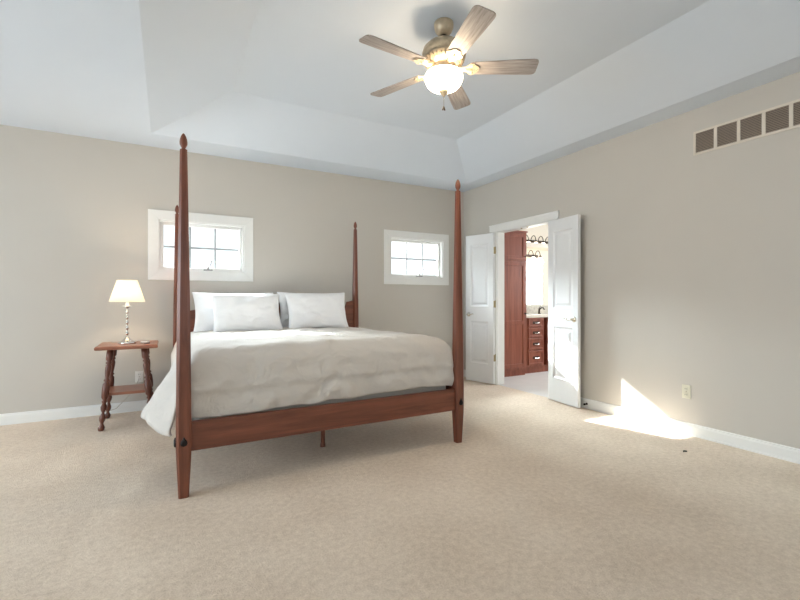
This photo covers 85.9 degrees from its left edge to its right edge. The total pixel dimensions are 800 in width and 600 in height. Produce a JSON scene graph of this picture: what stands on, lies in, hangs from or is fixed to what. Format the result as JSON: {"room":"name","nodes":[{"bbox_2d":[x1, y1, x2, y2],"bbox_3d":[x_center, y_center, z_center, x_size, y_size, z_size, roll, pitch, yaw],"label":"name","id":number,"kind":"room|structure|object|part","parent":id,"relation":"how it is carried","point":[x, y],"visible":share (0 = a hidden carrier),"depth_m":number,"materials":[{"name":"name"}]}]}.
{"room":"bedroom","nodes":[
{"label":"bedroom","id":0,"kind":"room"},
{"bbox_2d":[0,124,463,413],"bbox_3d":[-2.696,-0.450,4.516,8.210,3.200,0.150,0,0,-29],"label":"wall","id":1,"kind":"structure","parent":0,"point":[74,209],"depth_m":4.40,"materials":[{"name":"paint"}]},
{"bbox_2d":[0,400,146,425],"bbox_3d":[-2.604,1.099,4.470,8.090,0.102,0.018,0,0,-29],"label":"baseboard","id":2,"kind":"structure","parent":1,"relation":"attached to","point":[91,410],"depth_m":4.13,"materials":[{"name":"white paint"}]},
{"bbox_2d":[135,371,142,382],"bbox_3d":[-2.686,0.800,4.429,0.072,0.116,0.010,0,0,-29],"label":"wall outlet","id":3,"kind":"object","parent":1,"relation":"attached to","point":[138,374],"visible":1,"depth_m":4.43,"materials":[{"name":"white plastic"}]},
{"bbox_2d":[148,209,252,281],"bbox_3d":[-2.191,-0.568,4.779,1.050,0.735,0.171,0,0,-29],"label":"window","id":4,"kind":"structure","parent":1,"relation":"in","point":[157,219],"depth_m":4.74,"materials":[{"name":"white paint"}]},
{"bbox_3d":[-2.196,-0.568,4.788,0.826,0.511,0.040,0,0,-29],"label":"sash","id":5,"kind":"part","parent":4,"relation":"part of","materials":[{"name":"white paint"}]},
{"bbox_3d":[-2.195,-0.568,4.787,0.850,0.535,0.151,0,0,-29],"label":"frame","id":6,"kind":"part","parent":4,"relation":"part of","materials":[{"name":"white paint"}]},
{"bbox_3d":[-2.123,-0.370,4.761,0.090,0.116,0.075,0,0,-29],"label":"crank handle","id":7,"kind":"part","parent":4,"relation":"part of","materials":[{"name":"grey metal"}]},
{"bbox_2d":[384,229,448,284],"bbox_3d":[0.213,-0.568,6.084,1.050,0.735,0.171,0,0,-29],"label":"window","id":8,"kind":"structure","parent":1,"relation":"in","point":[441,241],"depth_m":6.05,"materials":[{"name":"white paint"}]},
{"bbox_3d":[0.208,-0.568,6.093,0.826,0.511,0.040,0,0,-29],"label":"sash","id":9,"kind":"part","parent":8,"relation":"part of","materials":[{"name":"white paint"}]},
{"bbox_3d":[0.208,-0.568,6.092,0.850,0.535,0.151,0,0,-29],"label":"frame","id":10,"kind":"part","parent":8,"relation":"part of","materials":[{"name":"white paint"}]},
{"bbox_2d":[0,371,799,599],"bbox_3d":[0.426,1.225,1.813,11.120,0.150,8.220,0,0,-29],"label":"floor","id":11,"kind":"structure","parent":0,"point":[540,497],"depth_m":2.32,"materials":[{"name":"beige carpet"}]},
{"bbox_2d":[94,340,158,431],"bbox_3d":[-2.544,0.782,4.035,0.480,0.735,0.507,0,0,-29],"label":"side table","id":12,"kind":"object","parent":11,"relation":"on","point":[108,388],"visible":0.84,"depth_m":3.92,"materials":[{"name":"red wood"}]},
{"bbox_3d":[-2.594,0.797,3.794,0.059,0.705,0.150,0,0,6],"label":"leg","id":13,"kind":"part","parent":12,"relation":"part of","materials":[{"name":"brown wood"}]},
{"bbox_3d":[-2.774,0.797,4.124,0.150,0.705,0.059,0,0,27],"label":"leg","id":14,"kind":"part","parent":12,"relation":"part of","materials":[{"name":"brown wood"}]},
{"bbox_2d":[104,280,144,410],"bbox_3d":[-2.639,0.471,4.109,0.314,1.293,0.559,0,0,-39],"label":"table lamp","id":15,"kind":"object","parent":12,"relation":"on","point":[127,291],"visible":0.94,"depth_m":3.94,"materials":[{"name":"silver metal"}]},
{"bbox_3d":[-2.723,0.762,4.165,0.309,0.712,0.402,0,0,-29],"label":"power cord","id":16,"kind":"part","parent":15,"relation":"part of","materials":[{"name":"white plastic"}]},
{"bbox_3d":[-2.545,0.208,4.012,0.052,0.274,0.052,0,0,-29],"label":"stem","id":17,"kind":"part","parent":15,"relation":"part of","materials":[{"name":"silver metal"}]},
{"bbox_3d":[-2.545,-0.074,4.012,0.290,0.202,0.290,0,0,-29],"label":"lamp shade","id":18,"kind":"part","parent":15,"relation":"part of","materials":[{"name":"white fabric"}]},
{"bbox_2d":[109,384,144,395],"bbox_3d":[-2.544,0.848,4.035,0.330,0.025,0.350,0,0,-29],"label":"shelf","id":19,"kind":"object","parent":12,"relation":"attached to","point":[136,388],"depth_m":3.97,"materials":[{"name":"red wood"}]},
{"bbox_3d":[-2.313,0.797,3.946,0.150,0.705,0.059,0,0,27],"label":"leg","id":20,"kind":"part","parent":12,"relation":"part of","materials":[{"name":"brown wood"}]},
{"bbox_3d":[-2.493,0.797,4.277,0.059,0.705,0.150,0,0,6],"label":"leg","id":21,"kind":"part","parent":12,"relation":"part of","materials":[{"name":"brown wood"}]},
{"bbox_2d":[173,133,463,498],"bbox_3d":[-0.909,0.093,3.933,2.106,2.114,2.262,0,0,-29],"label":"bed","id":22,"kind":"object","parent":11,"relation":"on","point":[191,435],"visible":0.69,"depth_m":2.82,"materials":[{"name":"brown wood"}]},
{"bbox_3d":[-2.283,0.141,4.405,0.081,2.018,0.081,0,0,-29],"label":"bed post","id":23,"kind":"part","parent":22,"relation":"part of","materials":[{"name":"brown wood"}]},
{"bbox_3d":[-1.260,0.141,2.502,0.081,2.018,0.081,0,0,-29],"label":"bed post","id":24,"kind":"part","parent":22,"relation":"part of","materials":[{"name":"brown wood"}]},
{"bbox_3d":[-1.420,0.454,4.885,1.905,0.867,0.028,0,0,-29],"label":"headboard","id":25,"kind":"part","parent":22,"relation":"part of","materials":[{"name":"brown wood"}]},
{"bbox_2d":[192,386,445,420],"bbox_3d":[-0.928,0.750,3.937,1.874,0.220,2.075,0,0,-29],"label":"box spring","id":26,"kind":"object","parent":22,"relation":"in","point":[419,389],"visible":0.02,"depth_m":3.14,"materials":[{"name":"grey"}]},
{"bbox_3d":[-0.929,0.497,3.939,1.870,0.284,2.070,0,0,-29],"label":"mattress","id":27,"kind":"object","parent":26,"relation":"on","visible":0},
{"bbox_2d":[141,327,453,436],"bbox_3d":[-0.870,0.552,3.870,2.480,0.537,2.033,0,0,-29],"label":"comforter","id":28,"kind":"object","parent":27,"relation":"on","point":[248,371],"visible":0.91,"depth_m":2.93,"materials":[{"name":"grey fabric"}]},
{"bbox_2d":[192,292,272,332],"bbox_3d":[-1.722,0.139,4.502,0.815,0.420,0.200,0,0,-31],"label":"pillow","id":29,"kind":"object","parent":28,"relation":"on","point":[204,311],"visible":0.27,"depth_m":4.32,"materials":[{"name":"white fabric"}]},
{"bbox_2d":[211,294,282,331],"bbox_3d":[-1.546,0.139,4.368,0.676,0.384,0.246,0,0,-29],"label":"pillow","id":30,"kind":"object","parent":28,"relation":"on","point":[231,312],"visible":0.95,"depth_m":4.30,"materials":[{"name":"white fabric"}]},
{"bbox_2d":[277,292,348,326],"bbox_3d":[-0.987,0.129,4.931,0.817,0.417,0.206,0,0,-32],"label":"pillow","id":31,"kind":"object","parent":28,"relation":"on","point":[284,314],"visible":0.2,"depth_m":4.76,"materials":[{"name":"white fabric"}]},
{"bbox_2d":[284,293,345,327],"bbox_3d":[-0.921,0.131,4.726,0.652,0.389,0.235,0,0,-31],"label":"pillow","id":32,"kind":"object","parent":28,"relation":"on","point":[305,310],"visible":0.98,"depth_m":4.66,"materials":[{"name":"white fabric"}]},
{"bbox_3d":[-0.601,1.019,3.349,0.040,0.262,0.040,0,0,-29],"label":"support leg","id":33,"kind":"part","parent":22,"relation":"part of","materials":[{"name":"brown wood"}]},
{"bbox_3d":[-0.397,0.803,2.982,1.894,0.170,0.032,0,0,-29],"label":"foot rail","id":34,"kind":"part","parent":22,"relation":"part of","materials":[{"name":"brown wood"}]},
{"bbox_3d":[-0.558,0.141,5.364,0.081,2.018,0.081,0,0,-29],"label":"bed post","id":35,"kind":"part","parent":22,"relation":"part of","materials":[{"name":"brown wood"}]},
{"bbox_3d":[0.466,0.141,3.461,0.081,2.018,0.081,0,0,-29],"label":"bed post","id":36,"kind":"part","parent":22,"relation":"part of","materials":[{"name":"brown wood"}]},
{"bbox_2d":[504,230,527,376],"bbox_3d":[1.469,0.064,6.539,0.762,2.172,0.588,0,0,-29],"label":"linen cabinet","id":37,"kind":"object","parent":11,"relation":"on","point":[514,241],"visible":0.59,"depth_m":6.38,"materials":[{"name":"brown wood"}]},
{"bbox_3d":[1.577,-0.086,6.312,0.597,0.820,0.009,0,0,-29],"label":"panel","id":38,"kind":"part","parent":37,"relation":"part of","materials":[{"name":"brown wood"}]},
{"bbox_3d":[1.577,0.671,6.312,0.597,0.590,0.009,0,0,-29],"label":"panel","id":39,"kind":"part","parent":37,"relation":"part of","materials":[{"name":"brown wood"}]},
{"bbox_3d":[1.577,-0.782,6.312,0.597,0.287,0.009,0,0,-29],"label":"panel","id":40,"kind":"part","parent":37,"relation":"part of","materials":[{"name":"brown wood"}]},
{"bbox_3d":[1.579,0.235,6.308,0.705,1.570,0.018,0,0,-29],"label":"door","id":41,"kind":"part","parent":37,"relation":"part of","materials":[{"name":"brown wood"}]},
{"bbox_3d":[1.579,-0.782,6.308,0.705,0.395,0.018,0,0,-29],"label":"door","id":42,"kind":"part","parent":37,"relation":"part of","materials":[{"name":"brown wood"}]},
{"bbox_2d":[525,317,547,373],"bbox_3d":[2.617,0.719,7.210,1.900,0.862,0.526,0,0,-29],"label":"vanity cabinet","id":43,"kind":"object","parent":11,"relation":"on","point":[536,328],"visible":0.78,"depth_m":6.69,"materials":[{"name":"brown wood"}]},
{"bbox_3d":[2.110,0.910,6.676,0.320,0.220,0.018,0,0,-29],"label":"drawer","id":44,"kind":"part","parent":43,"relation":"part of","materials":[{"name":"brown wood"}]},
{"bbox_3d":[2.108,0.910,6.680,0.262,0.162,0.009,0,0,-29],"label":"panel","id":45,"kind":"part","parent":43,"relation":"part of","materials":[{"name":"brown wood"}]},
{"bbox_3d":[2.110,0.698,6.676,0.320,0.175,0.018,0,0,-29],"label":"drawer","id":46,"kind":"part","parent":43,"relation":"part of","materials":[{"name":"brown wood"}]},
{"bbox_3d":[2.108,0.698,6.680,0.262,0.117,0.009,0,0,-29],"label":"panel","id":47,"kind":"part","parent":43,"relation":"part of","materials":[{"name":"brown wood"}]},
{"bbox_3d":[2.110,0.522,6.676,0.320,0.145,0.018,0,0,-29],"label":"drawer","id":48,"kind":"part","parent":43,"relation":"part of","materials":[{"name":"brown wood"}]},
{"bbox_3d":[2.108,0.522,6.680,0.262,0.087,0.009,0,0,-29],"label":"panel","id":49,"kind":"part","parent":43,"relation":"part of","materials":[{"name":"brown wood"}]},
{"bbox_3d":[2.110,0.367,6.676,0.320,0.135,0.018,0,0,-29],"label":"drawer","id":50,"kind":"part","parent":43,"relation":"part of","materials":[{"name":"brown wood"}]},
{"bbox_3d":[2.108,0.367,6.680,0.262,0.077,0.009,0,0,-29],"label":"panel","id":51,"kind":"part","parent":43,"relation":"part of","materials":[{"name":"brown wood"}]},
{"bbox_2d":[526,305,547,317],"bbox_3d":[2.616,0.201,7.222,1.920,0.175,0.518,0,0,-29],"label":"countertop","id":52,"kind":"structure","parent":43,"relation":"on","point":[531,311],"depth_m":7.27,"materials":[{"name":"beige stone"}]},
{"bbox_2d":[0,0,799,191],"bbox_3d":[-0.752,-1.820,1.060,8.090,0.460,7.780,0,0,-29],"label":"ceiling","id":53,"kind":"structure","parent":0,"point":[289,83],"depth_m":3.31,"materials":[{"name":"paint"}]},
{"bbox_2d":[359,5,538,110],"bbox_3d":[0.275,-1.574,2.888,1.190,0.592,1.213,0,0,-29],"label":"ceiling fan","id":54,"kind":"object","parent":53,"relation":"hanging from","point":[444,55],"visible":1,"depth_m":2.83,"materials":[{"name":"beige wood"}]},
{"bbox_3d":[-0.038,-1.562,2.692,0.446,0.035,0.138,0,0,-34],"label":"blade","id":55,"kind":"part","parent":54,"relation":"part of","materials":[{"name":"brown wood"}]},
{"bbox_3d":[-0.020,-1.562,3.165,0.446,0.035,0.138,0,0,38],"label":"blade","id":56,"kind":"part","parent":54,"relation":"part of","materials":[{"name":"brown wood"}]},
{"bbox_3d":[0.297,-1.469,2.916,0.256,0.122,0.256,0,0,-29],"label":"lamp shade","id":57,"kind":"part","parent":54,"relation":"part of","materials":[{"name":"white glass"}]},
{"bbox_3d":[0.436,-1.562,3.294,0.138,0.035,0.446,0,0,20],"label":"blade","id":58,"kind":"part","parent":54,"relation":"part of","materials":[{"name":"brown wood"}]},
{"bbox_3d":[0.406,-1.562,2.528,0.138,0.035,0.446,0,0,-16],"label":"blade","id":59,"kind":"part","parent":54,"relation":"part of","materials":[{"name":"brown wood"}]},
{"bbox_3d":[0.699,-1.562,2.900,0.446,0.035,0.138,0,0,2],"label":"blade","id":60,"kind":"part","parent":54,"relation":"part of","materials":[{"name":"brown wood"}]},
{"bbox_2d":[520,225,547,305],"bbox_3d":[2.159,-0.100,7.351,2.790,2.500,0.140,0,0,-29],"label":"wall","id":61,"kind":"structure","parent":0,"point":[538,231],"depth_m":7.45,"materials":[{"name":"beige paint"}]},
{"bbox_2d":[526,261,542,304],"bbox_3d":[2.095,-0.270,7.230,0.862,0.740,0.012,0,0,-29],"label":"wall mirror","id":62,"kind":"object","parent":61,"relation":"attached to","point":[534,271],"visible":0.46,"depth_m":7.34,"materials":[{"name":"white mirror"}]},
{"bbox_2d":[526,250,543,262],"bbox_3d":[2.270,-0.715,7.221,0.300,0.213,0.194,0,0,-29],"label":"wall sconce","id":63,"kind":"object","parent":61,"relation":"attached to","point":[533,260],"visible":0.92,"depth_m":7.18,"materials":[{"name":"white glass"}]},
{"bbox_3d":[2.216,-0.653,7.152,0.124,0.090,0.124,0,0,-29],"label":"lamp shade","id":64,"kind":"part","parent":63,"relation":"part of","materials":[{"name":"white glass"}]},
{"bbox_3d":[2.357,-0.653,7.228,0.124,0.090,0.124,0,0,-29],"label":"lamp shade","id":65,"kind":"part","parent":63,"relation":"part of","materials":[{"name":"white glass"}]},
{"bbox_2d":[526,242,547,250],"bbox_3d":[2.545,-0.875,7.322,1.900,0.070,0.280,0,0,-29],"label":"trim","id":66,"kind":"structure","parent":61,"relation":"attached to","point":[532,246],"depth_m":7.03,"materials":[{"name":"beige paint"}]},
{"bbox_2d":[526,235,547,243],"bbox_3d":[2.252,-0.965,7.211,0.820,0.213,0.194,0,0,-29],"label":"vanity light","id":67,"kind":"object","parent":61,"relation":"attached to","point":[528,240],"visible":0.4,"depth_m":7.27,"materials":[{"name":"brown metal"}]},
{"bbox_3d":[2.211,-0.978,7.287,0.820,0.045,0.022,0,0,-29],"label":"plate","id":68,"kind":"part","parent":67,"relation":"part of","materials":[{"name":"brown metal"}]},
{"bbox_2d":[526,305,547,313],"bbox_3d":[2.498,0.179,7.440,1.920,0.133,0.023,0,0,-29],"label":"backsplash","id":69,"kind":"structure","parent":61,"relation":"attached to","point":[529,309],"depth_m":7.32,"materials":[{"name":"beige stone"}]},
{"bbox_2d":[464,72,799,448],"bbox_3d":[2.841,-0.450,3.045,0.120,3.200,8.080,0,0,-29],"label":"wall","id":70,"kind":"structure","parent":0,"point":[690,264],"depth_m":3.64,"materials":[{"name":"paint"}]},
{"bbox_2d":[466,233,495,383],"bbox_3d":[1.104,0.127,5.912,0.129,2.023,0.475,0,0,-45],"label":"door","id":71,"kind":"structure","parent":70,"relation":"in","point":[480,249],"depth_m":5.89,"materials":[{"name":"white paint"}]},
{"bbox_3d":[1.100,-0.325,5.915,0.031,0.854,0.298,0,0,-43],"label":"panel","id":72,"kind":"part","parent":71,"relation":"part of","materials":[{"name":"white paint"}]},
{"bbox_3d":[1.100,0.595,5.915,0.031,0.574,0.298,0,0,-43],"label":"panel","id":73,"kind":"part","parent":71,"relation":"part of","materials":[{"name":"white paint"}]},
{"bbox_2d":[489,211,558,384],"bbox_3d":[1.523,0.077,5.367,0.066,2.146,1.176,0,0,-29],"label":"trim","id":74,"kind":"structure","parent":70,"relation":"attached to","point":[554,215],"depth_m":5.57,"materials":[{"name":"white paint"}]},
{"bbox_2d":[548,214,580,407],"bbox_3d":[1.785,0.127,4.706,0.129,2.023,0.474,0,0,-21],"label":"door","id":75,"kind":"structure","parent":70,"relation":"in","point":[564,234],"depth_m":4.67,"materials":[{"name":"white paint"}]},
{"bbox_3d":[1.789,-0.325,4.702,0.031,0.854,0.298,0,0,-21],"label":"panel","id":76,"kind":"part","parent":75,"relation":"part of","materials":[{"name":"white paint"}]},
{"bbox_3d":[1.789,0.595,4.702,0.031,0.574,0.298,0,0,-21],"label":"panel","id":77,"kind":"part","parent":75,"relation":"part of","materials":[{"name":"white paint"}]},
{"bbox_3d":[1.798,0.215,4.559,0.050,0.060,0.139,0,0,-20],"label":"lever","id":78,"kind":"part","parent":75,"relation":"part of","materials":[{"name":"silver metal"}]},
{"bbox_2d":[682,384,690,398],"bbox_3d":[2.435,0.788,3.657,0.010,0.116,0.072,0,0,-29],"label":"wall outlet","id":79,"kind":"object","parent":70,"relation":"attached to","point":[686,389],"visible":1,"depth_m":3.65,"materials":[{"name":"beige plastic"}]},
{"bbox_2d":[581,397,799,463],"bbox_3d":[3.215,1.099,2.212,0.018,0.102,6.020,0,0,-29],"label":"baseboard","id":80,"kind":"structure","parent":70,"relation":"attached to","point":[787,453],"depth_m":3.54,"materials":[{"name":"white paint"}]},
{"bbox_2d":[693,99,799,155],"bbox_3d":[2.731,-1.300,3.112,0.010,0.196,1.125,0,0,-29],"label":"air vent","id":81,"kind":"object","parent":70,"relation":"in","point":[786,116],"visible":1,"depth_m":3.26,"materials":[{"name":"beige metal"}]},
{"bbox_3d":[2.502,-1.300,3.531,0.005,0.157,0.135,0,0,-29],"label":"louvre panel","id":82,"kind":"part","parent":81,"relation":"part of","materials":[{"name":"brown metal"}]},
{"bbox_3d":[2.578,-1.300,3.392,0.005,0.157,0.135,0,0,-29],"label":"louvre panel","id":83,"kind":"part","parent":81,"relation":"part of","materials":[{"name":"brown metal"}]},
{"bbox_3d":[2.654,-1.300,3.252,0.005,0.157,0.135,0,0,-29],"label":"louvre panel","id":84,"kind":"part","parent":81,"relation":"part of","materials":[{"name":"brown metal"}]},
{"bbox_3d":[2.730,-1.300,3.112,0.005,0.157,0.135,0,0,-29],"label":"louvre panel","id":85,"kind":"part","parent":81,"relation":"part of","materials":[{"name":"brown metal"}]},
{"bbox_3d":[2.806,-1.300,2.973,0.005,0.157,0.135,0,0,-29],"label":"louvre panel","id":86,"kind":"part","parent":81,"relation":"part of","materials":[{"name":"brown metal"}]}
]}

